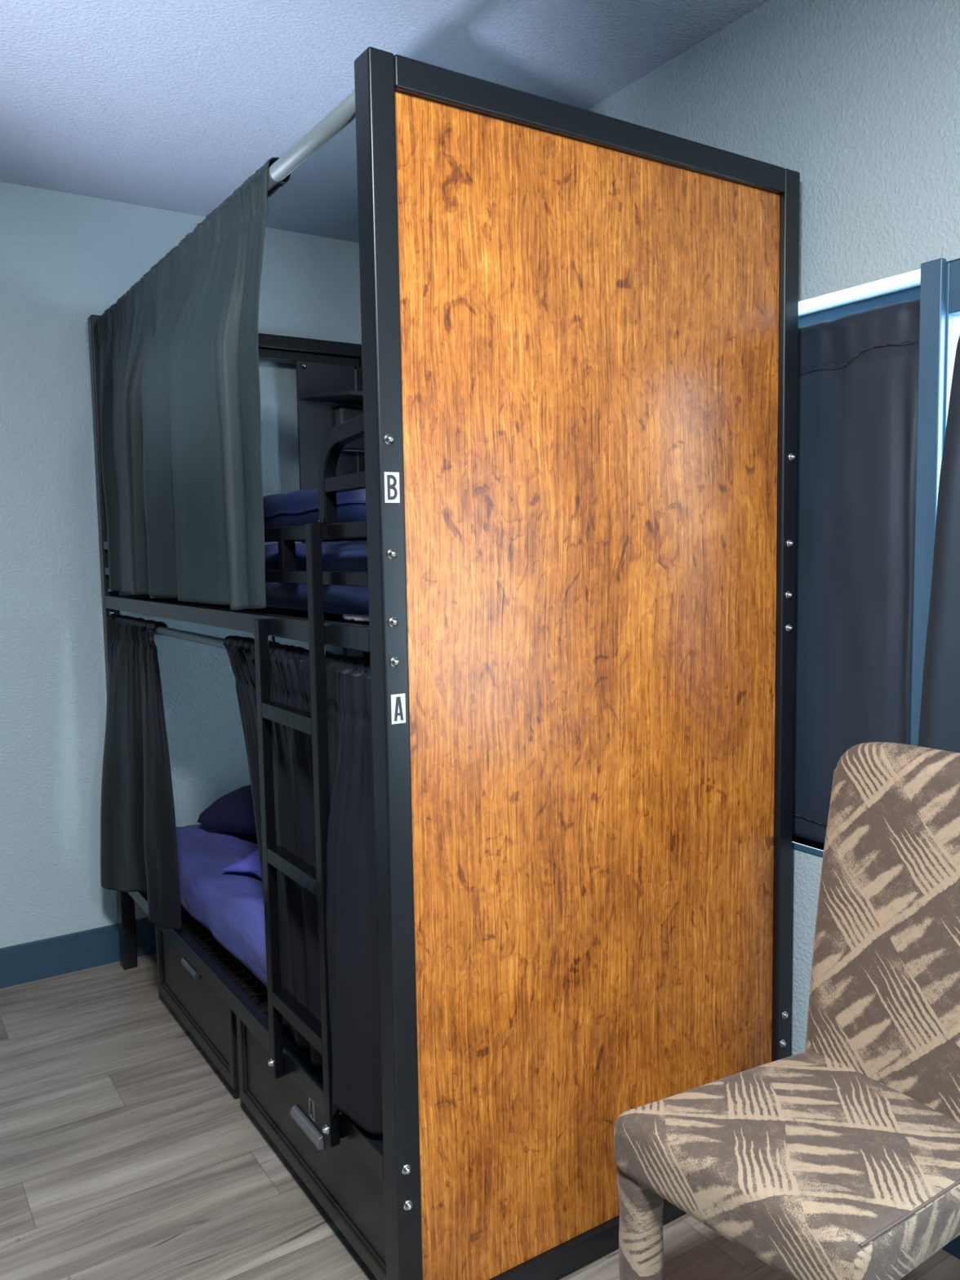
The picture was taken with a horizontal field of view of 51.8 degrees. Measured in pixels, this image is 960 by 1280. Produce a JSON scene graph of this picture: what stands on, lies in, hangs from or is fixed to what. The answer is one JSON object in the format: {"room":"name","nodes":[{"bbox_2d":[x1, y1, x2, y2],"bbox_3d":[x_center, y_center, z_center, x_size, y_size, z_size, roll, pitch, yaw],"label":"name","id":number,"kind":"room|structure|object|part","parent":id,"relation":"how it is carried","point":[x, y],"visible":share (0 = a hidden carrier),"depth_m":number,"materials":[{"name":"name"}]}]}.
{"room":"dormitory","nodes":[
{"label":"dormitory","id":0,"kind":"room"},
{"bbox_2d":[0,181,363,948],"bbox_3d":[-2.007,-0.116,2.904,3.730,2.664,0.100,-4,6,-33],"label":"wall","id":1,"kind":"structure","parent":0,"point":[65,258],"depth_m":3.27,"materials":[{"name":"blue paint"}]},
{"bbox_2d":[0,910,185,988],"bbox_3d":[-1.962,1.099,2.962,3.718,0.131,0.012,-4,6,-33],"label":"baseboard","id":2,"kind":"structure","parent":1,"relation":"attached to","point":[33,961],"depth_m":3.33,"materials":[{"name":"blue paint"}]},
{"bbox_2d":[0,0,769,243],"bbox_3d":[-0.540,-1.240,0.506,3.730,0.050,5.362,-4,6,-33],"label":"ceiling","id":3,"kind":"structure","parent":0,"point":[173,105],"depth_m":2.40,"materials":[{"name":"paint"}]},
{"bbox_2d":[0,952,959,1279],"bbox_3d":[-0.496,1.363,0.738,3.730,0.050,5.362,-4,6,-33],"label":"floor","id":4,"kind":"structure","parent":0,"point":[126,1153],"depth_m":2.26,"materials":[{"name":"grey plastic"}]},
{"bbox_2d":[155,912,267,1089],"bbox_3d":[-0.491,0.993,2.985,0.780,0.290,0.700,-4,6,-33],"label":"storage drawer","id":5,"kind":"object","parent":4,"relation":"on","point":[211,1021],"visible":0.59,"depth_m":2.73,"materials":[{"name":"black metal"}]},
{"bbox_3d":[-0.811,0.918,2.766,0.016,0.024,0.127,-4,6,-33],"label":"handle","id":6,"kind":"part","parent":5,"relation":"part of","materials":[{"name":"grey metal"}]},
{"bbox_3d":[-0.809,0.992,2.777,0.010,0.242,0.700,-4,6,-33],"label":"frame","id":7,"kind":"part","parent":5,"relation":"part of","materials":[{"name":"black metal"}]},
{"bbox_3d":[-0.800,0.992,2.783,0.012,0.242,0.700,-4,6,-33],"label":"panel","id":8,"kind":"part","parent":5,"relation":"part of","materials":[{"name":"black metal"}]},
{"bbox_2d":[235,1003,386,1279],"bbox_3d":[-0.056,1.044,2.318,0.780,0.290,0.815,-4,6,-33],"label":"storage drawer","id":9,"kind":"object","parent":4,"relation":"on","point":[348,1189],"visible":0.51,"depth_m":2.07,"materials":[{"name":"black metal"}]},
{"bbox_3d":[-0.368,1.032,2.094,0.016,0.029,0.145,-4,6,-33],"label":"handle","id":10,"kind":"part","parent":9,"relation":"part of","materials":[{"name":"grey metal"}]},
{"bbox_2d":[87,46,799,1279],"bbox_3d":[-0.297,0.072,2.708,1.039,2.166,2.026,-4,6,-33],"label":"bunk bed","id":11,"kind":"object","parent":4,"relation":"on","point":[564,411],"visible":0.88,"depth_m":1.83,"materials":[{"name":"black paint"}]},
{"bbox_3d":[-0.798,-0.154,3.493,0.940,0.041,0.029,-4,6,-33],"label":"rail","id":12,"kind":"part","parent":11,"relation":"part of","materials":[{"name":"black metal"}]},
{"bbox_2d":[100,614,182,929],"bbox_3d":[-1.026,0.371,2.961,0.141,0.866,0.716,-4,6,-33],"label":"curtain","id":13,"kind":"object","parent":11,"relation":"hanging from","point":[139,841],"visible":0.99,"depth_m":2.95,"materials":[{"name":"black fabric"}]},
{"bbox_2d":[95,157,290,609],"bbox_3d":[-0.842,-0.546,2.546,0.181,0.881,1.500,-4,6,-33],"label":"curtain","id":14,"kind":"object","parent":11,"relation":"hanging from","point":[178,353],"visible":1,"depth_m":2.12,"materials":[{"name":"grey fabric"}]},
{"bbox_2d":[176,823,266,986],"bbox_3d":[-0.267,0.726,2.787,0.921,0.150,1.840,-4,6,-33],"label":"mattress","id":15,"kind":"object","parent":11,"relation":"on","point":[230,905],"visible":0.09,"depth_m":2.75,"materials":[{"name":"blue fabric"}]},
{"bbox_2d":[197,784,256,835],"bbox_3d":[-0.527,0.524,3.188,0.540,0.241,0.671,-5,7,-39],"label":"pillow","id":16,"kind":"object","parent":15,"relation":"on","point":[233,812],"visible":0.15,"depth_m":3.13,"materials":[{"name":"blue fabric"}]},
{"bbox_2d":[221,848,261,878],"bbox_3d":[-0.567,0.624,2.811,0.280,0.080,0.200,3,6,37],"label":"folded cloth","id":17,"kind":"object","parent":15,"relation":"on","point":[251,864],"visible":0.22,"depth_m":2.78,"materials":[{"name":"blue fabric"}]},
{"bbox_3d":[-0.677,0.000,2.460,0.023,0.023,1.907,-4,6,-33],"label":"curtain rod","id":18,"kind":"part","parent":11,"relation":"part of","materials":[{"name":"grey metal"}]},
{"bbox_3d":[-0.818,0.007,3.543,1.000,2.166,0.054,-4,6,-33],"label":"frame","id":19,"kind":"part","parent":11,"relation":"part of","materials":[{"name":"black paint"}]},
{"bbox_3d":[-0.693,-0.944,2.376,0.032,0.039,1.907,-4,6,-33],"label":"curtain rod","id":20,"kind":"part","parent":11,"relation":"part of","materials":[{"name":"grey metal"}]},
{"bbox_3d":[-0.695,-0.204,2.433,0.027,0.113,1.907,-4,6,-33],"label":"guard rail","id":21,"kind":"part","parent":11,"relation":"part of","materials":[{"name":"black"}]},
{"bbox_3d":[-0.693,-0.063,2.445,0.028,0.041,1.907,-4,6,-33],"label":"rail","id":22,"kind":"part","parent":11,"relation":"part of","materials":[{"name":"metal"}]},
{"bbox_3d":[-0.678,0.858,2.527,0.028,0.045,1.907,-4,6,-33],"label":"rail","id":23,"kind":"part","parent":11,"relation":"part of","materials":[{"name":"black metal"}]},
{"bbox_2d":[148,540,368,622],"bbox_3d":[-0.284,-0.194,2.704,0.930,0.157,1.843,-4,6,-33],"label":"mattress","id":24,"kind":"object","parent":11,"relation":"on","point":[351,602],"visible":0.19,"depth_m":1.91,"materials":[{"name":"blue fabric"}]},
{"bbox_2d":[262,488,366,542],"bbox_3d":[-0.259,-0.343,2.727,0.712,0.147,1.050,-4,6,-33],"label":"pillow","id":25,"kind":"object","parent":24,"relation":"on","point":[300,507],"visible":0.15,"depth_m":2.35,"materials":[{"name":"blue fabric"}]},
{"bbox_2d":[223,635,382,1134],"bbox_3d":[-0.389,0.447,2.025,0.100,0.876,0.775,-4,6,-33],"label":"curtain","id":26,"kind":"object","parent":11,"relation":"hanging from","point":[352,938],"visible":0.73,"depth_m":1.77,"materials":[{"name":"black fabric"}]},
{"bbox_3d":[-0.286,0.368,1.802,0.020,1.153,0.027,-4,6,-33],"label":"rail","id":27,"kind":"part","parent":11,"relation":"part of","materials":[{"name":"black metal"}]},
{"bbox_2d":[298,390,363,404],"bbox_3d":[-0.486,-0.868,3.526,0.259,0.015,0.198,-4,6,-33],"label":"shelf","id":28,"kind":"object","parent":11,"relation":"attached to","point":[344,397],"depth_m":3.52,"materials":[{"name":"grey metal"}]},
{"bbox_3d":[-0.468,-0.775,3.634,0.115,0.155,0.046,-4,6,-33],"label":"shelf panel","id":29,"kind":"part","parent":11,"relation":"part of","materials":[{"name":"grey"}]},
{"bbox_3d":[-0.441,-0.608,3.700,0.027,0.810,0.013,-4,6,-33],"label":"board post","id":30,"kind":"part","parent":11,"relation":"part of","materials":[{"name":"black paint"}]},
{"bbox_3d":[0.252,0.135,1.903,1.000,2.166,0.054,-4,6,-33],"label":"frame","id":31,"kind":"part","parent":11,"relation":"part of","materials":[{"name":"black paint"}]},
{"bbox_3d":[0.253,0.131,1.900,0.907,2.057,0.020,-4,6,-33],"label":"panel","id":32,"kind":"part","parent":11,"relation":"part of","materials":[{"name":"brown wood"}]},
{"bbox_2d":[613,742,959,1279],"bbox_3d":[0.585,0.724,1.599,0.621,1.035,0.434,-4,6,-33],"label":"dining chair","id":33,"kind":"object","parent":4,"relation":"on","point":[838,1157],"visible":1,"depth_m":1.61,"materials":[{"name":"brown fabric"}]},
{"bbox_3d":[0.267,1.044,1.638,0.063,0.400,0.063,-4,6,-33],"label":"leg","id":34,"kind":"part","parent":33,"relation":"part of","materials":[{"name":"grey fabric"}]},
{"bbox_3d":[0.548,0.815,1.582,0.529,0.117,0.433,-4,6,-33],"label":"seat","id":35,"kind":"part","parent":33,"relation":"part of","materials":[{"name":"grey fabric"}]},
{"bbox_3d":[0.755,0.531,1.706,0.196,0.675,0.404,-4,6,-33],"label":"backrest","id":36,"kind":"part","parent":33,"relation":"part of","materials":[{"name":"grey fabric"}]},
{"bbox_2d":[587,0,959,1056],"bbox_3d":[1.137,-0.061,1.693,0.220,2.664,5.562,-4,6,-33],"label":"wall","id":37,"kind":"structure","parent":0,"point":[860,99],"depth_m":2.02,"materials":[{"name":"blue paint"}]},
{"bbox_2d":[792,286,919,857],"bbox_3d":[0.557,-0.157,2.515,0.159,1.196,1.318,-4,6,-33],"label":"window","id":38,"kind":"structure","parent":37,"relation":"in","point":[913,293],"depth_m":2.15,"materials":[{"name":"blue paint"}]},
{"bbox_3d":[0.549,0.433,2.556,0.117,0.014,1.318,-4,6,-33],"label":"sill","id":39,"kind":"part","parent":38,"relation":"part of","materials":[{"name":"blue paint"}]},
{"bbox_3d":[0.606,-0.168,2.546,0.042,1.182,1.318,-4,6,-33],"label":"frame","id":40,"kind":"part","parent":38,"relation":"part of","materials":[{"name":"blue paint"}]},
{"bbox_2d":[792,297,919,844],"bbox_3d":[0.505,-0.143,2.483,0.040,1.124,1.311,-4,6,-33],"label":"window curtain","id":41,"kind":"object","parent":37,"relation":"hanging from","point":[858,372],"visible":0.35,"depth_m":2.04,"materials":[{"name":"grey fabric"}]},
{"bbox_2d":[910,257,947,746],"bbox_3d":[0.938,-0.119,1.954,0.204,1.198,0.044,-4,6,-33],"label":"trim","id":42,"kind":"structure","parent":37,"relation":"attached to","point":[933,286],"depth_m":1.87,"materials":[{"name":"blue paint"}]},
{"bbox_2d":[917,335,959,752],"bbox_3d":[1.443,0.011,0.977,0.044,1.215,2.223,-4,6,-33],"label":"window curtain","id":43,"kind":"object","parent":37,"relation":"hanging from","point":[940,711],"visible":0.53,"depth_m":1.84,"materials":[{"name":"grey fabric"}]},
{"bbox_2d":[942,1235,959,1259],"bbox_3d":[1.060,1.157,1.738,0.012,0.131,5.362,-4,6,-33],"label":"baseboard","id":44,"kind":"structure","parent":37,"relation":"attached to","point":[953,1247],"depth_m":1.93,"materials":[{"name":"blue paint"}]},
{"bbox_2d":[942,258,959,448],"bbox_3d":[1.449,-0.042,1.048,0.050,1.196,2.042,-4,6,-33],"label":"window","id":45,"kind":"structure","parent":37,"relation":"in","point":[953,308],"depth_m":1.85,"materials":[{"name":"blue paint"}]}
]}

